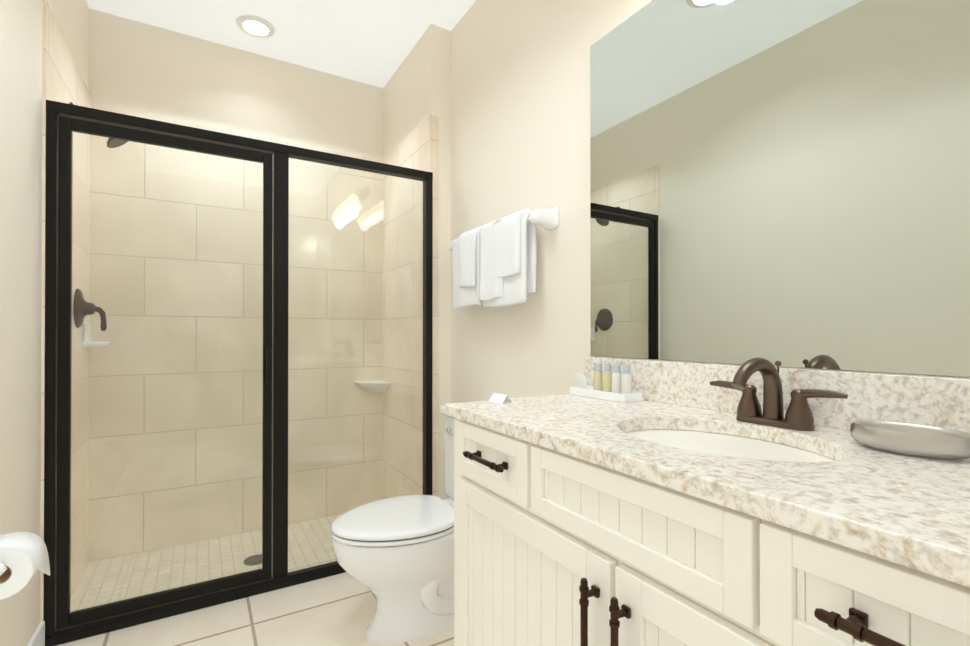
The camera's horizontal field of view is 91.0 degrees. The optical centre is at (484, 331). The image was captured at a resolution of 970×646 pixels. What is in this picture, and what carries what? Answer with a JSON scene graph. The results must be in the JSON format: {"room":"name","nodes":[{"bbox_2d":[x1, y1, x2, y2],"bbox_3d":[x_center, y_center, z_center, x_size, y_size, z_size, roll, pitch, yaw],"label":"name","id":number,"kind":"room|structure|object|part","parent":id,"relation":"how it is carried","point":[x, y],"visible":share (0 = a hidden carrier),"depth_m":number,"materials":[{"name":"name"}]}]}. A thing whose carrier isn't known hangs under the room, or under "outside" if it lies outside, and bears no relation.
{"room":"bathroom","nodes":[
{"label":"bathroom","id":0,"kind":"room"},
{"bbox_2d":[0,0,88,645],"bbox_3d":[-0.929,-0.203,0.497,0.120,2.830,4.510,0,0,-31],"label":"wall","id":1,"kind":"structure","parent":0,"point":[21,77],"depth_m":1.50,"materials":[{"name":"beige paint"}]},
{"bbox_2d":[0,532,49,599],"bbox_3d":[-1.116,0.539,1.098,0.174,0.116,0.206,0,0,-31],"label":"toilet paper roll","id":2,"kind":"object","parent":1,"relation":"attached to","point":[24,556],"visible":1,"depth_m":1.08,"materials":[{"name":"white paper"}]},
{"bbox_3d":[-1.102,0.523,1.019,0.118,0.077,0.056,0,0,-31],"label":"post","id":3,"kind":"part","parent":2,"relation":"part of","materials":[{"name":"white ceramic"}]},
{"bbox_2d":[27,621,44,645],"bbox_3d":[-0.669,1.060,0.184,0.014,0.100,3.478,0,0,-31],"label":"baseboard","id":4,"kind":"structure","parent":1,"relation":"attached to","point":[37,638],"depth_m":1.63,"materials":[{"name":"white wood"}]},
{"bbox_2d":[44,110,58,636],"bbox_3d":[-1.565,0.146,1.717,0.036,1.944,0.050,0,0,-31],"label":"jamb","id":5,"kind":"object","parent":1,"relation":"attached to","point":[50,429],"visible":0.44,"depth_m":1.70,"materials":[{"name":"black metal"}]},
{"bbox_2d":[56,116,72,628],"bbox_3d":[-1.526,0.144,1.731,0.036,1.844,0.028,0,0,-31],"label":"stile","id":6,"kind":"object","parent":1,"relation":"attached to","point":[64,380],"visible":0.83,"depth_m":1.72,"materials":[{"name":"black metal"}]},
{"bbox_2d":[69,568,262,625],"bbox_3d":[-1.236,1.046,1.898,0.638,0.042,0.028,0,0,-31],"label":"rail","id":7,"kind":"object","parent":6,"relation":"attached to","point":[134,604],"visible":1,"depth_m":1.87,"materials":[{"name":"black metal"}]},
{"bbox_2d":[40,0,89,621],"bbox_3d":[-1.761,-0.023,2.021,0.008,2.315,0.782,0,0,-31],"label":"wall tile","id":8,"kind":"structure","parent":1,"relation":"attached to","point":[63,81],"depth_m":2.09,"materials":[{"name":"beige tile"}]},
{"bbox_2d":[73,289,106,330],"bbox_3d":[-1.778,-0.098,2.161,0.103,0.188,0.176,0,0,-31],"label":"shower valve","id":9,"kind":"object","parent":8,"relation":"attached to","point":[79,309],"depth_m":2.13,"materials":[{"name":"brown metal"}]},
{"bbox_3d":[-1.798,-0.104,2.150,0.058,0.176,0.176,0,0,-31],"label":"plate","id":10,"kind":"part","parent":9,"relation":"part of","materials":[{"name":"brown metal"}]},
{"bbox_3d":[-1.755,-0.060,2.175,0.049,0.112,0.024,0,0,-31],"label":"lever","id":11,"kind":"part","parent":9,"relation":"part of","materials":[{"name":"brown metal"}]},
{"bbox_2d":[82,322,108,347],"bbox_3d":[-1.895,0.016,2.278,0.165,0.120,0.119,0,0,-31],"label":"soap dish","id":12,"kind":"object","parent":8,"relation":"attached to","point":[87,335],"depth_m":2.24,"materials":[{"name":"white ceramic"}]},
{"bbox_3d":[-1.898,0.016,2.276,0.015,0.120,0.110,0,0,-31],"label":"plate","id":13,"kind":"part","parent":12,"relation":"part of","materials":[{"name":"white ceramic"}]},
{"bbox_3d":[-1.895,0.062,2.277,0.165,0.028,0.119,0,0,-31],"label":"dish","id":14,"kind":"part","parent":12,"relation":"part of","materials":[{"name":"white ceramic"}]},
{"bbox_2d":[70,102,127,147],"bbox_3d":[-1.662,-0.889,2.071,0.206,0.162,0.110,0,0,-31],"label":"shower head","id":15,"kind":"object","parent":8,"relation":"attached to","point":[117,141],"visible":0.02,"depth_m":2.09},
{"bbox_2d":[70,132,262,608],"bbox_3d":[-1.236,0.145,1.903,0.650,1.772,0.006,0,0,-31],"label":"glass door","id":16,"kind":"structure","parent":1,"relation":"attached to","point":[75,388],"depth_m":1.88,"materials":[{"name":"clear glass"}]},
{"bbox_2d":[71,118,263,162],"bbox_3d":[-1.236,-0.756,1.908,0.638,0.042,0.028,0,0,-31],"label":"shower door frame","id":17,"kind":"object","parent":1,"relation":"attached to","point":[111,131],"visible":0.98,"depth_m":1.88,"materials":[{"name":"black metal"}]},
{"bbox_2d":[46,100,432,180],"bbox_3d":[-0.931,-0.805,2.099,1.510,0.038,0.056,0,0,-31],"label":"header","id":18,"kind":"object","parent":1,"relation":"attached to","point":[71,111],"visible":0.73,"depth_m":1.98,"materials":[{"name":"black metal"}]},
{"bbox_2d":[262,152,272,579],"bbox_3d":[-0.947,0.146,2.075,0.036,1.844,0.028,0,0,-31],"label":"stile","id":19,"kind":"object","parent":1,"relation":"attached to","point":[267,387],"visible":0.88,"depth_m":2.06,"materials":[{"name":"black metal"}]},
{"bbox_2d":[89,8,382,159],"bbox_3d":[-1.300,-0.191,2.830,1.867,2.830,0.120,0,0,-31],"label":"wall","id":20,"kind":"structure","parent":0,"point":[143,68],"depth_m":2.67,"materials":[{"name":"beige paint"}]},
{"bbox_2d":[88,104,381,561],"bbox_3d":[-1.317,0.006,2.744,1.510,2.265,0.008,0,0,-31],"label":"wall tile","id":21,"kind":"structure","parent":20,"relation":"attached to","point":[225,300],"depth_m":2.63,"materials":[{"name":"beige tile"}]},
{"bbox_2d":[354,380,390,391],"bbox_3d":[-0.706,0.347,2.992,0.186,0.065,0.186,0,0,-31],"label":"corner shelf","id":22,"kind":"object","parent":20,"relation":"attached to","point":[373,386],"depth_m":2.98,"materials":[{"name":"white ceramic"}]},
{"bbox_2d":[56,514,453,645],"bbox_3d":[-0.178,1.164,0.936,1.867,0.100,4.510,0,0,-31],"label":"floor","id":23,"kind":"structure","parent":0,"point":[337,610],"depth_m":1.98,"materials":[{"name":"tile"}]},
{"bbox_2d":[45,561,345,645],"bbox_3d":[-0.931,1.095,2.089,1.510,0.050,0.068,0,0,-31],"label":"track","id":24,"kind":"object","parent":23,"relation":"on","point":[121,624],"depth_m":1.90,"materials":[{"name":"black metal"}]},
{"bbox_3d":[-0.916,1.077,2.064,1.450,0.014,0.010,0,0,-31],"label":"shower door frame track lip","id":25,"kind":"part","parent":24,"relation":"part of","materials":[{"name":"black metal"}]},
{"bbox_2d":[272,152,288,578],"bbox_3d":[-0.905,0.149,2.109,0.060,1.870,0.050,0,0,-31],"label":"door frame post","id":26,"kind":"object","parent":24,"relation":"on","point":[280,366],"visible":0.96,"depth_m":2.09,"materials":[{"name":"black metal"}]},
{"bbox_2d":[288,158,424,573],"bbox_3d":[-0.596,0.150,2.293,0.670,1.882,0.006,0,0,-31],"label":"glass","id":27,"kind":"object","parent":24,"relation":"in","point":[348,388],"visible":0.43,"depth_m":2.27,"materials":[{"name":"clear glass"}]},
{"bbox_2d":[243,554,261,565],"bbox_3d":[-1.140,1.134,2.372,0.110,0.005,0.110,0,0,-31],"label":"shower drain","id":28,"kind":"object","parent":23,"relation":"on","point":[250,562],"depth_m":2.36,"materials":[{"name":"silver metal"}]},
{"bbox_2d":[331,406,453,642],"bbox_3d":[-0.226,0.725,1.870,0.734,0.788,0.460,0,0,-31],"label":"toilet","id":29,"kind":"object","parent":23,"relation":"on","point":[394,556],"visible":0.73,"depth_m":1.72,"materials":[{"name":"white ceramic"}]},
{"bbox_3d":[-0.340,0.722,1.802,0.469,0.015,0.394,0,0,-31],"label":"seat","id":30,"kind":"part","parent":29,"relation":"part of","materials":[{"name":"white ceramic"}]},
{"bbox_3d":[-0.340,0.698,1.802,0.469,0.025,0.394,0,0,-31],"label":"lid","id":31,"kind":"part","parent":29,"relation":"part of","materials":[{"name":"white ceramic"}]},
{"bbox_3d":[-0.340,0.731,1.802,0.447,0.004,0.376,0,0,-31],"label":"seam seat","id":32,"kind":"part","parent":29,"relation":"part of","materials":[{"name":"grey ceramic"}]},
{"bbox_3d":[-0.340,0.713,1.802,0.451,0.006,0.380,0,0,-31],"label":"seam lid","id":33,"kind":"part","parent":29,"relation":"part of","materials":[{"name":"grey ceramic"}]},
{"bbox_3d":[-0.001,0.352,2.006,0.210,0.040,0.460,0,0,-31],"label":"tank lid","id":34,"kind":"part","parent":29,"relation":"part of","materials":[{"name":"white ceramic"}]},
{"bbox_3d":[0.003,0.554,2.006,0.188,0.364,0.430,0,0,-31],"label":"tank","id":35,"kind":"part","parent":29,"relation":"part of","materials":[{"name":"white ceramic"}]},
{"bbox_2d":[444,409,969,645],"bbox_3d":[0.432,0.672,0.925,0.588,0.884,1.223,0,0,-31],"label":"bathroom vanity","id":36,"kind":"object","parent":23,"relation":"on","point":[554,545],"depth_m":0.73,"materials":[{"name":"white paint"}]},
{"bbox_3d":[0.002,0.303,1.123,0.038,0.016,0.175,0,0,-31],"label":"handle","id":37,"kind":"part","parent":36,"relation":"part of","materials":[{"name":"brown metal"}]},
{"bbox_3d":[0.014,0.305,1.144,0.019,0.136,0.321,0,0,-31],"label":"drawer","id":38,"kind":"part","parent":36,"relation":"part of","materials":[{"name":"white paint"}]},
{"bbox_3d":[0.074,0.693,1.041,0.019,0.608,0.556,0,0,-31],"label":"door","id":39,"kind":"part","parent":36,"relation":"part of","materials":[{"name":"white paint"}]},
{"bbox_3d":[0.221,0.304,0.796,0.019,0.136,0.464,0,0,-31],"label":"drawer","id":40,"kind":"part","parent":36,"relation":"part of","materials":[{"name":"white paint"}]},
{"bbox_3d":[0.365,0.690,0.551,0.019,0.608,0.558,0,0,-31],"label":"door","id":41,"kind":"part","parent":36,"relation":"part of","materials":[{"name":"white paint"}]},
{"bbox_2d":[444,394,969,572],"bbox_3d":[0.444,0.214,0.937,0.557,0.030,1.250,0,0,-31],"label":"countertop","id":42,"kind":"structure","parent":36,"relation":"on","point":[915,506],"depth_m":0.66,"materials":[{"name":"beige stone"}]},
{"bbox_2d":[488,393,511,403],"bbox_3d":[0.043,0.190,1.364,0.040,0.022,0.056,0,0,-43],"label":"card","id":43,"kind":"object","parent":42,"relation":"on","point":[498,398],"visible":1,"depth_m":1.36,"materials":[{"name":"white paper"}]},
{"bbox_2d":[570,363,642,402],"bbox_3d":[0.363,0.149,1.457,0.076,0.102,0.234,0,0,-31],"label":"tray","id":44,"kind":"object","parent":42,"relation":"on","point":[615,385],"visible":1,"depth_m":1.42,"materials":[{"name":"white plastic"}]},
{"bbox_2d":[594,371,602,390],"bbox_3d":[0.353,0.158,1.485,0.029,0.072,0.029,0,0,-31],"label":"bottle","id":45,"kind":"object","parent":44,"relation":"on","point":[598,375],"depth_m":1.47,"materials":[{"name":"beige plastic"}]},
{"bbox_2d":[602,372,611,391],"bbox_3d":[0.372,0.158,1.453,0.029,0.072,0.029,0,0,-31],"label":"bottle","id":46,"kind":"object","parent":44,"relation":"on","point":[606,376],"depth_m":1.44,"materials":[{"name":"beige plastic"}]},
{"bbox_2d":[612,373,621,393],"bbox_3d":[0.392,0.158,1.420,0.029,0.072,0.029,0,0,-31],"label":"bottle","id":47,"kind":"object","parent":44,"relation":"on","point":[616,377],"depth_m":1.41,"materials":[{"name":"white plastic"}]},
{"bbox_2d":[621,374,631,393],"bbox_3d":[0.411,0.158,1.387,0.029,0.072,0.029,0,0,-31],"label":"bottle","id":48,"kind":"object","parent":44,"relation":"on","point":[626,379],"depth_m":1.38,"materials":[{"name":"white plastic"}]},
{"bbox_2d":[596,417,875,472],"bbox_3d":[0.450,0.296,0.924,0.380,0.159,0.496,0,0,-31],"label":"sink","id":49,"kind":"object","parent":42,"relation":"in","point":[770,450],"depth_m":0.97,"materials":[{"name":"white ceramic"}]},
{"bbox_2d":[708,357,855,428],"bbox_3d":[0.572,0.127,0.998,0.166,0.145,0.280,0,0,-31],"label":"faucet","id":50,"kind":"object","parent":42,"relation":"on","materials":[{"name":"brown metal"}]},
{"bbox_2d":[850,420,969,458],"bbox_3d":[0.704,0.178,0.791,0.110,0.038,0.164,0,0,-31],"label":"bowl","id":51,"kind":"object","parent":42,"relation":"on","point":[917,440],"visible":1,"depth_m":0.76,"materials":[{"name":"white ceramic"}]},
{"bbox_3d":[0.408,0.300,0.440,0.038,0.016,0.175,0,0,-31],"label":"handle","id":52,"kind":"part","parent":36,"relation":"part of","materials":[{"name":"brown metal"}]},
{"bbox_3d":[0.426,0.302,0.451,0.019,0.136,0.321,0,0,-31],"label":"drawer","id":53,"kind":"part","parent":36,"relation":"part of","materials":[{"name":"white paint"}]},
{"bbox_2d":[86,0,475,87],"bbox_3d":[-0.178,-1.666,0.951,1.867,0.100,4.510,0,0,-31],"label":"ceiling","id":54,"kind":"structure","parent":0,"point":[372,42],"depth_m":2.50,"materials":[{"name":"white paint"}]},
{"bbox_2d":[236,14,274,37],"bbox_3d":[-1.205,-1.601,2.510,0.188,0.012,0.188,0,0,-31],"label":"recessed light","id":55,"kind":"object","parent":54,"relation":"in","point":[256,26],"visible":1,"depth_m":2.50,"materials":[{"name":"white"}]},
{"bbox_2d":[383,24,450,499],"bbox_3d":[-0.456,-0.191,2.889,0.117,2.830,0.880,0,0,-31],"label":"wall","id":56,"kind":"structure","parent":0,"point":[417,90],"depth_m":2.53,"materials":[{"name":"beige paint"}]},
{"bbox_2d":[382,116,429,498],"bbox_3d":[-0.476,0.006,2.799,0.008,2.265,0.758,0,0,-31],"label":"wall tile","id":57,"kind":"structure","parent":56,"relation":"attached to","point":[411,150],"depth_m":2.79,"materials":[{"name":"beige tile"}]},
{"bbox_2d":[423,179,432,494],"bbox_3d":[-0.297,0.150,2.470,0.036,1.944,0.050,0,0,-31],"label":"jamb","id":58,"kind":"object","parent":56,"relation":"attached to","point":[427,300],"visible":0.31,"depth_m":2.45,"materials":[{"name":"black metal"}]},
{"bbox_2d":[429,114,438,495],"bbox_3d":[-0.266,-0.003,2.485,0.048,2.250,0.008,0,0,-31],"label":"wall tile","id":59,"kind":"structure","parent":56,"relation":"attached to","point":[434,143],"depth_m":2.48,"materials":[{"name":"beige tile"}]},
{"bbox_2d":[451,0,969,402],"bbox_3d":[0.573,-0.198,1.390,0.120,2.830,4.510,0,0,-31],"label":"wall","id":60,"kind":"structure","parent":0,"point":[520,105],"depth_m":1.94,"materials":[{"name":"beige paint"}]},
{"bbox_2d":[449,207,559,308],"bbox_3d":[0.032,-0.285,2.064,0.118,0.368,0.758,0,0,-31],"label":"towel bar","id":61,"kind":"object","parent":60,"relation":"attached to","point":[494,263],"visible":1,"depth_m":1.92,"materials":[{"name":"white fabric"}]},
{"bbox_2d":[452,230,480,308],"bbox_3d":[-0.070,-0.282,2.218,0.071,0.344,0.260,0,0,-31],"label":"towel","id":62,"kind":"object","parent":61,"relation":"hanging from","point":[466,248],"depth_m":2.16,"materials":[{"name":"white fabric"}]},
{"bbox_2d":[458,226,481,286],"bbox_3d":[-0.049,-0.334,2.181,0.093,0.269,0.155,0,0,-31],"label":"towel","id":63,"kind":"object","parent":61,"relation":"hanging from","point":[469,241],"depth_m":2.13,"materials":[{"name":"white fabric"}]},
{"bbox_2d":[480,216,505,300],"bbox_3d":[0.057,-0.300,2.000,0.095,0.339,0.165,0,0,-31],"label":"towel","id":64,"kind":"object","parent":61,"relation":"hanging from","point":[492,280],"depth_m":1.96,"materials":[{"name":"white fabric"}]},
{"bbox_2d":[483,212,535,306],"bbox_3d":[0.090,-0.279,1.947,0.074,0.354,0.320,0,0,-31],"label":"towel","id":65,"kind":"object","parent":61,"relation":"hanging from","point":[509,242],"depth_m":1.87,"materials":[{"name":"white fabric"}]},
{"bbox_2d":[493,209,536,276],"bbox_3d":[0.117,-0.343,1.902,0.096,0.254,0.185,0,0,-31],"label":"towel","id":66,"kind":"object","parent":61,"relation":"hanging from","point":[514,236],"depth_m":1.83,"materials":[{"name":"white fabric"}]},
{"bbox_3d":[0.215,-0.426,1.780,0.096,0.080,0.080,0,0,-31],"label":"post","id":67,"kind":"part","parent":61,"relation":"part of","materials":[{"name":"white ceramic"}]},
{"bbox_2d":[584,357,969,432],"bbox_3d":[0.670,0.141,1.083,0.020,0.117,1.270,0,0,-31],"label":"backsplash","id":68,"kind":"structure","parent":60,"relation":"attached to","point":[942,402],"depth_m":0.96,"materials":[{"name":"beige stone"}]},
{"bbox_2d":[590,0,969,376],"bbox_3d":[0.781,-0.449,0.917,0.006,1.054,1.643,0,0,-31],"label":"mirror","id":69,"kind":"object","parent":60,"relation":"attached to","point":[785,183],"visible":1,"depth_m":1.08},
{"bbox_3d":[-0.936,0.198,2.058,0.010,0.015,0.016,0,0,-31],"label":"post","id":70,"kind":"object","parent":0,"visible":0},
{"bbox_2d":[266,349,270,382],"bbox_3d":[-0.929,0.147,2.045,0.016,0.145,0.018,0,0,-31],"label":"door pull","id":71,"kind":"object","parent":70,"relation":"attached to","point":[268,365],"visible":1,"depth_m":2.04,"materials":[{"name":"black metal"}]}
]}

